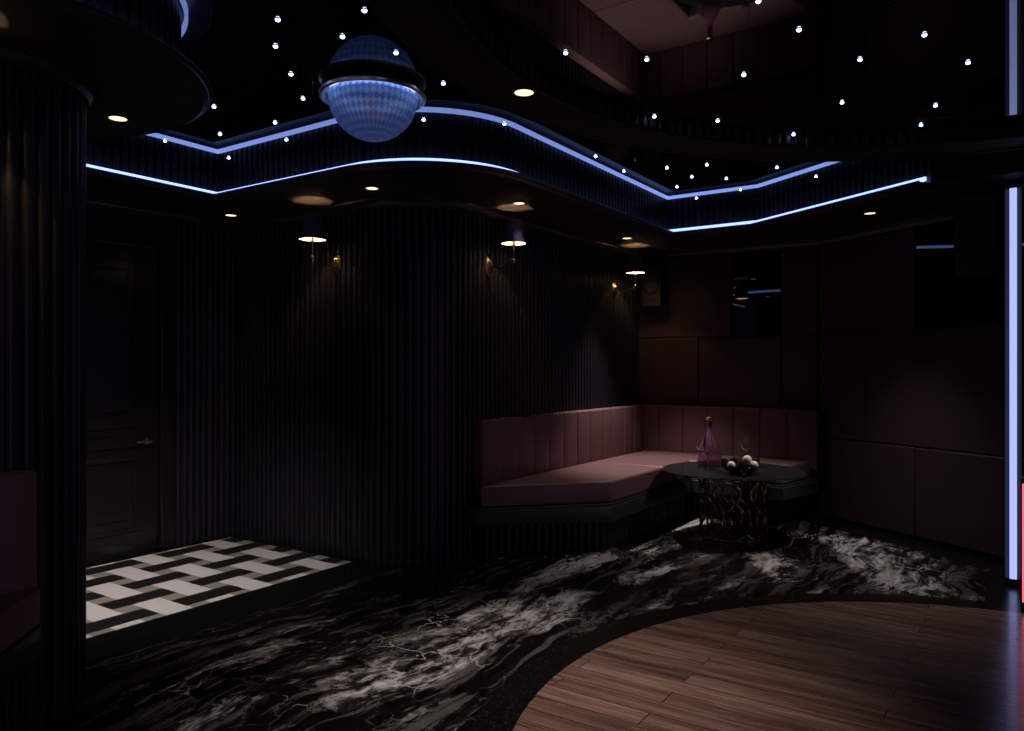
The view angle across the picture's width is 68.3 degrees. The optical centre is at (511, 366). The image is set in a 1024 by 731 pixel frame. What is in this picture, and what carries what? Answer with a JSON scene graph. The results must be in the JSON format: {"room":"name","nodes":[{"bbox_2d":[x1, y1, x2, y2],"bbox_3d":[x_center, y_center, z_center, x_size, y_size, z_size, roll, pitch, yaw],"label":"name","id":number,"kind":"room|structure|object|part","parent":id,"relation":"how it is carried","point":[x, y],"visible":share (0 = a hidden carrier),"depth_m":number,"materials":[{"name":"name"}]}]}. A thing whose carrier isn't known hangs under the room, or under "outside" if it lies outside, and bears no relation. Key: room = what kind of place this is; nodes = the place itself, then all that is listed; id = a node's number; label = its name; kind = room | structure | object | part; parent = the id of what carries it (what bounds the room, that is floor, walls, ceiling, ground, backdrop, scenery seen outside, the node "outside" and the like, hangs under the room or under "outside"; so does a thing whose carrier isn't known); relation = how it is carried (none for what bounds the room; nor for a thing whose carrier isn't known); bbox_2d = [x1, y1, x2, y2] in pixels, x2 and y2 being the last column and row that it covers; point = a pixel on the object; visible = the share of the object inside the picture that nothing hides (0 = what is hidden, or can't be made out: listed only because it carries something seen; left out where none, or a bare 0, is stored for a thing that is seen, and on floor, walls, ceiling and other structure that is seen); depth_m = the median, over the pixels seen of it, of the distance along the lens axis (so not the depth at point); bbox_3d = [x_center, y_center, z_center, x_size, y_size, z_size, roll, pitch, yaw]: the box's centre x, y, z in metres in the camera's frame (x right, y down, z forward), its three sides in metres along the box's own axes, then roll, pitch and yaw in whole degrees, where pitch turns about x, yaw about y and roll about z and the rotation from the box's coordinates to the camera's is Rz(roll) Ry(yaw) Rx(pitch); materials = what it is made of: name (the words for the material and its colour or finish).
{"room":"nightclub lounge","nodes":[
{"label":"nightclub lounge","id":0,"kind":"room"},
{"bbox_2d":[0,40,100,725],"bbox_3d":[-2.200,0.095,3.090,0.912,2.610,0.912,0,0,34],"label":"pillar","id":1,"kind":"structure","parent":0,"point":[45,100],"depth_m":2.97,"materials":[{"name":"paint"}]},
{"bbox_2d":[0,0,212,137],"bbox_3d":[-2.200,-1.312,3.090,1.814,0.225,1.814,0,0,34],"label":"ceiling","id":2,"kind":"structure","parent":0,"point":[142,74],"depth_m":2.96,"materials":[{"name":"paint"}]},
{"bbox_2d":[106,114,129,121],"bbox_3d":[-1.899,-1.197,3.640,0.104,0.006,0.104,0,0,34],"label":"recessed light","id":3,"kind":"object","parent":2,"relation":"in","point":[117,118],"visible":1,"depth_m":3.64,"materials":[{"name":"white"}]},
{"bbox_2d":[86,206,234,545],"bbox_3d":[-4.117,-0.013,3.797,0.102,2.825,6.255,0,0,34],"label":"wall","id":4,"kind":"structure","parent":0,"point":[204,257],"depth_m":6.10,"materials":[{"name":"paint"}]},
{"bbox_2d":[86,218,177,562],"bbox_3d":[-2.958,0.175,5.455,0.095,2.450,1.120,0,0,34],"label":"door","id":5,"kind":"structure","parent":4,"relation":"in","point":[130,268],"depth_m":5.62,"materials":[{"name":"paint"}]},
{"bbox_3d":[-2.970,0.950,5.445,0.014,0.560,0.570,0,0,34],"label":"panel","id":6,"kind":"part","parent":5,"relation":"part of","materials":[{"name":"paint"}]},
{"bbox_3d":[-2.970,0.510,5.445,0.014,0.180,0.570,0,0,34],"label":"panel","id":7,"kind":"part","parent":5,"relation":"part of","materials":[{"name":"paint"}]},
{"bbox_3d":[-2.970,-0.240,5.445,0.014,1.140,0.570,0,0,34],"label":"panel","id":8,"kind":"part","parent":5,"relation":"part of","materials":[{"name":"paint"}]},
{"bbox_3d":[-2.775,0.565,5.694,0.055,0.054,0.142,0,0,34],"label":"handle","id":9,"kind":"part","parent":5,"relation":"part of","materials":[{"name":"silver metal"}]},
{"bbox_2d":[86,195,1023,260],"bbox_3d":[-1.295,-1.170,5.375,9.279,0.060,3.440,0,0,-19],"label":"trim","id":10,"kind":"structure","parent":4,"relation":"attached to","point":[384,202],"depth_m":6.04,"materials":[{"name":"grey paint"}]},
{"bbox_2d":[86,537,350,638],"bbox_3d":[-3.259,1.409,3.567,1.400,0.022,5.440,0,0,34],"label":"checkered floor","id":11,"kind":"structure","parent":0,"point":[133,591],"depth_m":5.02,"materials":[{"name":"tile"}]},
{"bbox_2d":[235,207,640,563],"bbox_3d":[-0.484,0.090,7.276,2.142,2.620,3.627,0,0,34],"label":"wall","id":12,"kind":"structure","parent":0,"point":[360,391],"depth_m":5.77,"materials":[{"name":"paint"}]},
{"bbox_2d":[299,213,340,274],"bbox_3d":[-1.401,-0.890,5.511,0.192,0.410,0.331,0,0,34],"label":"wall sconce","id":13,"kind":"object","parent":12,"relation":"attached to","point":[312,230],"visible":1,"depth_m":5.41,"materials":[{"name":"black fabric"}]},
{"bbox_3d":[-1.440,-0.870,5.453,0.036,0.140,0.036,0,0,34],"label":"stem","id":14,"kind":"part","parent":13,"relation":"part of","materials":[{"name":"gold metal"}]},
{"bbox_3d":[-1.440,-1.008,5.453,0.192,0.175,0.192,0,0,34],"label":"lamp shade","id":15,"kind":"part","parent":13,"relation":"part of","materials":[{"name":"black fabric"}]},
{"bbox_3d":[-1.381,-0.767,5.539,0.018,0.051,0.211,0,0,34],"label":"arm","id":16,"kind":"part","parent":13,"relation":"part of","materials":[{"name":"gold metal"}]},
{"bbox_2d":[485,219,525,276],"bbox_3d":[-0.044,-0.900,5.730,0.331,0.410,0.192,0,0,34],"label":"wall sconce","id":17,"kind":"object","parent":12,"relation":"attached to","point":[513,235],"visible":1,"depth_m":5.64,"materials":[{"name":"black fabric"}]},
{"bbox_3d":[-0.072,-0.777,5.749,0.211,0.051,0.018,0,0,34],"label":"arm","id":18,"kind":"part","parent":17,"relation":"part of","materials":[{"name":"gold metal"}]},
{"bbox_3d":[0.013,-0.880,5.691,0.036,0.140,0.036,0,0,34],"label":"stem","id":19,"kind":"part","parent":17,"relation":"part of","materials":[{"name":"gold metal"}]},
{"bbox_3d":[0.013,-1.018,5.691,0.192,0.175,0.192,0,0,34],"label":"lamp shade","id":20,"kind":"part","parent":17,"relation":"part of","materials":[{"name":"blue fabric"}]},
{"bbox_2d":[612,254,644,297],"bbox_3d":[1.161,-0.900,7.505,0.331,0.410,0.192,0,0,34],"label":"wall sconce","id":21,"kind":"object","parent":12,"relation":"attached to","point":[635,265],"visible":1,"depth_m":7.42,"materials":[{"name":"black fabric"}]},
{"bbox_3d":[1.218,-1.018,7.465,0.192,0.175,0.192,0,0,34],"label":"lamp shade","id":22,"kind":"part","parent":21,"relation":"part of","materials":[{"name":"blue fabric"}]},
{"bbox_2d":[86,0,933,214],"bbox_3d":[0.612,-1.475,2.867,9.050,0.100,10.070,0,0,34],"label":"ceiling","id":23,"kind":"structure","parent":0,"point":[231,42],"depth_m":4.37,"materials":[{"name":"black paint"}]},
{"bbox_2d":[318,73,425,141],"bbox_3d":[-0.714,-1.294,3.880,0.544,0.259,0.544,0,0,34],"label":"ceiling lamp","id":24,"kind":"object","parent":23,"relation":"attached to","point":[370,107],"visible":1,"depth_m":3.73,"materials":[{"name":"glass"}]},
{"bbox_2d":[366,0,1023,161],"bbox_3d":[1.680,-1.278,2.050,4.320,0.275,4.320,0,0,34],"label":"ceiling","id":25,"kind":"structure","parent":23,"relation":"attached to","point":[448,37],"depth_m":3.52,"materials":[{"name":"paint"}]},
{"bbox_2d":[512,87,535,97],"bbox_3d":[0.050,-1.145,3.153,0.104,0.006,0.104,0,0,34],"label":"recessed light","id":26,"kind":"object","parent":25,"relation":"in","point":[523,92],"visible":1,"depth_m":3.15,"materials":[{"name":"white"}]},
{"bbox_2d":[466,0,1023,136],"bbox_3d":[1.680,-1.215,2.050,3.900,0.030,3.900,0,0,34],"label":"ceiling","id":27,"kind":"structure","parent":25,"relation":"attached to","point":[698,52],"depth_m":2.92,"materials":[{"name":"black paint"}]},
{"bbox_2d":[36,515,989,730],"bbox_3d":[0.000,1.409,3.399,3.420,0.022,8.824,0,0,34],"label":"floor","id":28,"kind":"structure","parent":0,"point":[419,649],"depth_m":4.08,"materials":[{"name":"black stone"}]},
{"bbox_2d":[0,470,40,730],"bbox_3d":[-2.325,0.894,2.569,1.322,1.012,0.665,0,0,3],"label":"banquette","id":29,"kind":"object","parent":28,"relation":"on","point":[20,629],"visible":1,"depth_m":2.75,"materials":[{"name":"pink leather"}]},
{"bbox_3d":[-2.220,0.659,2.742,0.871,0.542,0.302,0,0,3],"label":"backrest","id":30,"kind":"part","parent":29,"relation":"part of","materials":[{"name":"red leather"}]},
{"bbox_2d":[0,588,39,652],"bbox_3d":[-2.329,0.892,2.557,1.280,0.135,0.600,0,0,3],"label":"seat cushion","id":31,"kind":"object","parent":29,"relation":"on","point":[19,607],"depth_m":2.68,"materials":[{"name":"pink leather"}]},
{"bbox_2d":[465,404,819,555],"bbox_3d":[1.265,0.898,6.311,1.824,1.003,3.062,0,0,34],"label":"banquette","id":32,"kind":"object","parent":28,"relation":"on","point":[588,479],"visible":0.88,"depth_m":6.47,"materials":[{"name":"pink leather"}]},
{"bbox_3d":[0.543,0.678,6.779,0.105,0.563,2.845,0,0,34],"label":"backrest","id":33,"kind":"part","parent":32,"relation":"part of","materials":[{"name":"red leather"}]},
{"bbox_2d":[481,462,661,507],"bbox_3d":[0.542,0.953,6.058,0.697,0.166,1.729,0,0,34],"label":"seat cushion","id":34,"kind":"object","parent":32,"relation":"on","point":[571,484],"depth_m":5.75,"materials":[{"name":"pink leather"}]},
{"bbox_2d":[595,450,808,484],"bbox_3d":[1.750,0.953,6.989,1.650,0.166,1.158,0,0,34],"label":"seat cushion","id":35,"kind":"object","parent":32,"relation":"on","point":[655,458],"depth_m":7.03,"materials":[{"name":"pink leather"}]},
{"bbox_3d":[2.093,0.678,7.530,1.824,0.563,0.115,0,0,34],"label":"backrest","id":36,"kind":"part","parent":32,"relation":"part of","materials":[{"name":"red leather"}]},
{"bbox_2d":[662,461,805,542],"bbox_3d":[1.830,1.125,6.270,1.139,0.547,1.139,0,0,-35],"label":"coffee table","id":37,"kind":"object","parent":28,"relation":"on","point":[765,473],"visible":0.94,"depth_m":6.12,"materials":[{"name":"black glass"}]},
{"bbox_2d":[696,435,704,467],"bbox_3d":[1.602,0.717,6.400,0.082,0.270,0.082,0,0,-28],"label":"wine glass","id":38,"kind":"object","parent":37,"relation":"on","point":[699,441],"visible":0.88,"depth_m":6.37,"materials":[{"name":"clear glass"}]},
{"bbox_2d":[696,435,704,451],"bbox_3d":[1.602,0.651,6.400,0.082,0.140,0.082,0,0,34],"label":"glass bowl","id":39,"kind":"object","parent":38,"relation":"on","point":[699,441],"depth_m":6.37,"materials":[{"name":"clear glass"}]},
{"bbox_2d":[703,437,712,469],"bbox_3d":[1.622,0.717,6.260,0.082,0.270,0.082,0,0,-28],"label":"wine glass","id":40,"kind":"object","parent":37,"relation":"on","point":[707,441],"visible":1,"depth_m":6.23,"materials":[{"name":"clear glass"}]},
{"bbox_2d":[703,437,712,453],"bbox_3d":[1.622,0.651,6.260,0.082,0.140,0.082,0,0,34],"label":"glass bowl","id":41,"kind":"object","parent":40,"relation":"on","point":[707,441],"depth_m":6.23,"materials":[{"name":"clear glass"}]},
{"bbox_2d":[698,417,721,465],"bbox_3d":[1.716,0.641,6.550,0.208,0.420,0.208,0,0,34],"label":"decanter","id":42,"kind":"object","parent":37,"relation":"on","point":[715,457],"visible":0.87,"depth_m":6.48,"materials":[{"name":"clear glass"}]},
{"bbox_2d":[720,464,760,473],"bbox_3d":[1.835,0.819,6.060,0.320,0.065,0.320,0,0,34],"label":"bowl","id":43,"kind":"object","parent":37,"relation":"on","point":[735,470],"visible":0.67,"depth_m":5.96,"materials":[{"name":"black glass"}]},
{"bbox_2d":[721,458,728,465],"bbox_3d":[1.710,0.764,6.068,0.064,0.064,0.064,0,0,34],"label":"bauble","id":44,"kind":"object","parent":43,"relation":"on","point":[724,461],"visible":0.96,"depth_m":6.05,"materials":[{"name":"brown"}]},
{"bbox_2d":[727,461,735,466],"bbox_3d":[1.747,0.782,6.015,0.064,0.064,0.064,0,0,34],"label":"bauble","id":45,"kind":"object","parent":43,"relation":"in","point":[731,463],"visible":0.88,"depth_m":5.99,"materials":[{"name":"white"}]},
{"bbox_2d":[729,456,737,464],"bbox_3d":[1.790,0.757,6.090,0.072,0.072,0.072,0,0,34],"label":"bauble","id":46,"kind":"object","parent":43,"relation":"in","point":[734,459],"visible":0.62,"depth_m":6.06,"materials":[{"name":"brown"}]},
{"bbox_2d":[736,460,745,467],"bbox_3d":[1.825,0.774,6.020,0.072,0.072,0.072,0,0,34],"label":"bauble","id":47,"kind":"object","parent":43,"relation":"in","point":[740,463],"visible":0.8,"depth_m":6.00,"materials":[{"name":"brown"}]},
{"bbox_2d":[742,455,751,463],"bbox_3d":[1.885,0.744,6.055,0.074,0.074,0.074,0,0,34],"label":"bauble","id":48,"kind":"object","parent":43,"relation":"in","point":[746,458],"visible":0.81,"depth_m":6.03,"materials":[{"name":"white"}]},
{"bbox_2d":[746,463,752,467],"bbox_3d":[1.880,0.790,5.985,0.056,0.056,0.056,0,0,34],"label":"bauble","id":49,"kind":"object","parent":43,"relation":"in","point":[749,465],"visible":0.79,"depth_m":5.97,"materials":[{"name":"brown"}]},
{"bbox_2d":[751,461,758,467],"bbox_3d":[1.927,0.782,6.012,0.068,0.068,0.068,0,0,34],"label":"bauble","id":50,"kind":"object","parent":43,"relation":"in","point":[754,463],"visible":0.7,"depth_m":5.99,"materials":[{"name":"white"}]},
{"bbox_2d":[752,457,759,463],"bbox_3d":[1.960,0.760,6.082,0.068,0.068,0.068,0,0,34],"label":"bauble","id":51,"kind":"object","parent":43,"relation":"on","point":[756,459],"visible":0.68,"depth_m":6.06,"materials":[{"name":"brown"}]},
{"bbox_2d":[740,468,747,476],"bbox_3d":[1.800,0.819,5.860,0.056,0.066,0.053,0,0,34],"label":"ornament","id":52,"kind":"object","parent":37,"relation":"on","point":[743,471],"visible":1,"depth_m":5.84,"materials":[{"name":"black"}]},
{"bbox_2d":[741,435,750,454],"bbox_3d":[2.005,0.717,6.470,0.082,0.270,0.082,0,0,-28],"label":"wine glass","id":53,"kind":"object","parent":37,"relation":"on","point":[746,440],"visible":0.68,"depth_m":6.44,"materials":[{"name":"clear glass"}]},
{"bbox_2d":[86,136,976,253],"bbox_3d":[-1.298,-1.312,5.123,9.270,0.225,3.456,0,0,-23],"label":"cove","id":54,"kind":"object","parent":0,"point":[554,198],"visible":0.91,"depth_m":5.39,"materials":[{"name":"paint"}]},
{"bbox_2d":[224,214,237,216],"bbox_3d":[-2.218,-1.197,5.963,0.104,0.006,0.104,0,0,34],"label":"recessed light","id":55,"kind":"object","parent":54,"relation":"attached to","point":[228,215],"visible":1,"depth_m":5.97,"materials":[{"name":"grey"}]},
{"bbox_2d":[364,186,379,190],"bbox_3d":[-0.939,-1.197,5.063,0.104,0.006,0.104,0,0,34],"label":"recessed light","id":56,"kind":"object","parent":54,"relation":"attached to","point":[372,188],"visible":1,"depth_m":5.07,"materials":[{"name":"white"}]},
{"bbox_2d":[86,158,925,231],"bbox_3d":[-1.379,-1.268,4.602,8.070,0.028,2.379,0,0,-23],"label":"light strip","id":57,"kind":"object","parent":54,"relation":"attached to","point":[922,179],"visible":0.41,"depth_m":5.21,"materials":[{"name":"blue"}]},
{"bbox_2d":[512,201,525,204],"bbox_3d":[0.051,-1.197,5.527,0.104,0.006,0.104,0,0,34],"label":"recessed light","id":58,"kind":"object","parent":54,"relation":"attached to","point":[517,202],"visible":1,"depth_m":5.53,"materials":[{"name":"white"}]},
{"bbox_2d":[863,212,876,214],"bbox_3d":[2.790,-1.197,5.885,0.104,0.006,0.104,0,0,34],"label":"recessed light","id":59,"kind":"object","parent":54,"relation":"attached to","point":[865,213],"visible":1,"depth_m":5.89,"materials":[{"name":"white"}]},
{"bbox_2d":[86,514,1023,730],"bbox_3d":[0.603,1.448,2.854,9.410,0.103,10.400,0,0,34],"label":"floor","id":60,"kind":"structure","parent":0,"point":[113,644],"depth_m":4.42,"materials":[{"name":"black stone"}]},
{"bbox_2d":[1005,182,1021,586],"bbox_3d":[3.228,0.113,4.865,0.092,2.575,0.116,0,0,34],"label":"light strip","id":61,"kind":"object","parent":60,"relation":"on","point":[1013,192],"visible":0.98,"depth_m":4.82,"materials":[{"name":"paint"}]},
{"bbox_2d":[1021,476,1023,609],"bbox_3d":[2.967,1.020,4.369,0.038,0.760,0.106,0,0,34],"label":"light post","id":62,"kind":"object","parent":60,"relation":"on","point":[1022,477],"visible":1,"depth_m":4.33,"materials":[{"name":"paint"}]},
{"bbox_2d":[641,246,820,515],"bbox_3d":[2.147,-0.013,7.681,2.000,2.825,0.120,0,0,34],"label":"wall","id":63,"kind":"structure","parent":0,"point":[811,503],"depth_m":7.12,"materials":[{"name":"paint"}]},
{"bbox_2d":[639,338,698,405],"bbox_3d":[1.642,0.172,7.929,0.659,0.949,0.035,0,0,34],"label":"wall panel","id":64,"kind":"object","parent":63,"relation":"attached to","point":[668,367],"visible":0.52,"depth_m":7.90,"materials":[{"name":"brown leather"}]},
{"bbox_2d":[639,254,731,337],"bbox_3d":[1.784,-0.720,7.832,1.004,0.824,0.035,0,0,34],"label":"wall panel","id":65,"kind":"object","parent":63,"relation":"attached to","point":[700,287],"visible":0.79,"depth_m":7.76,"materials":[{"name":"brown leather"}]},
{"bbox_2d":[642,268,667,307],"bbox_3d":[1.492,-0.823,7.891,0.210,0.385,0.198,0,0,34],"label":"speaker","id":66,"kind":"object","parent":65,"relation":"attached to","point":[654,281],"visible":0.98,"depth_m":7.82},
{"bbox_2d":[699,336,780,407],"bbox_3d":[2.256,0.172,7.512,0.815,0.949,0.035,0,0,34],"label":"wall panel","id":67,"kind":"object","parent":63,"relation":"attached to","point":[745,371],"visible":0.6,"depth_m":7.49,"materials":[{"name":"brown wood"}]},
{"bbox_2d":[733,250,780,335],"bbox_3d":[2.403,-0.718,7.421,0.470,0.819,0.020,0,0,34],"label":"wall mirror","id":68,"kind":"object","parent":63,"relation":"attached to","point":[756,275],"visible":1,"depth_m":7.41,"materials":[{"name":"black mirror"}]},
{"bbox_2d":[781,335,817,408],"bbox_3d":[2.734,0.172,7.187,0.328,0.949,0.035,0,0,34],"label":"wall panel","id":69,"kind":"object","parent":63,"relation":"attached to","point":[799,353],"visible":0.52,"depth_m":7.17,"materials":[{"name":"brown leather"}]},
{"bbox_2d":[513,602,1023,730],"bbox_3d":[2.000,1.407,2.440,4.100,0.025,4.100,0,0,34],"label":"floor wood planks","id":70,"kind":"structure","parent":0,"point":[809,666],"depth_m":3.43,"materials":[{"name":"brown wood"}]},
{"bbox_2d":[821,206,1023,559],"bbox_3d":[4.167,-0.013,4.829,0.871,2.825,5.224,0,0,-36],"label":"wall","id":71,"kind":"structure","parent":0,"point":[915,537],"depth_m":6.12,"materials":[{"name":"paint"}]},
{"bbox_2d":[820,332,865,440],"bbox_3d":[2.991,0.172,6.830,0.035,0.949,0.519,0,0,-23],"label":"wall panel","id":72,"kind":"object","parent":71,"relation":"attached to","point":[842,356],"visible":1,"depth_m":6.81,"materials":[{"name":"brown leather"}]},
{"bbox_2d":[820,437,915,535],"bbox_3d":[3.085,1.015,6.604,0.035,0.724,1.009,0,0,-23],"label":"wall panel","id":73,"kind":"object","parent":71,"relation":"attached to","point":[872,484],"visible":1,"depth_m":6.55,"materials":[{"name":"brown leather"}]},
{"bbox_2d":[866,324,1023,458],"bbox_3d":[3.431,0.172,5.778,0.035,0.949,1.749,0,0,-23],"label":"wall panel","id":74,"kind":"object","parent":71,"relation":"attached to","point":[943,388],"visible":1,"depth_m":5.91,"materials":[{"name":"brown leather"}]},
{"bbox_2d":[915,448,1023,557],"bbox_3d":[3.525,1.015,5.552,0.035,0.724,1.259,0,0,-23],"label":"wall panel","id":75,"kind":"object","parent":71,"relation":"attached to","point":[960,496],"visible":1,"depth_m":5.75,"materials":[{"name":"brown leather"}]},
{"bbox_2d":[916,208,1023,328],"bbox_3d":[3.532,-0.718,5.555,0.022,0.819,1.259,0,0,-23],"label":"wall mirror","id":76,"kind":"object","parent":71,"relation":"attached to","point":[945,298],"visible":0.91,"depth_m":5.87,"materials":[{"name":"black mirror"}]},
{"bbox_2d":[931,149,1023,195],"bbox_3d":[4.425,-1.312,3.818,1.114,0.225,3.984,0,0,-41],"label":"ceiling","id":77,"kind":"structure","parent":0,"point":[983,172],"depth_m":4.82,"materials":[{"name":"paint"}]},
{"bbox_2d":[953,191,1004,275],"bbox_3d":[3.233,-0.925,5.217,0.208,0.550,0.280,0,0,-44],"label":"speaker","id":78,"kind":"object","parent":77,"relation":"hanging from","point":[978,218],"visible":0.87,"depth_m":5.14}
]}

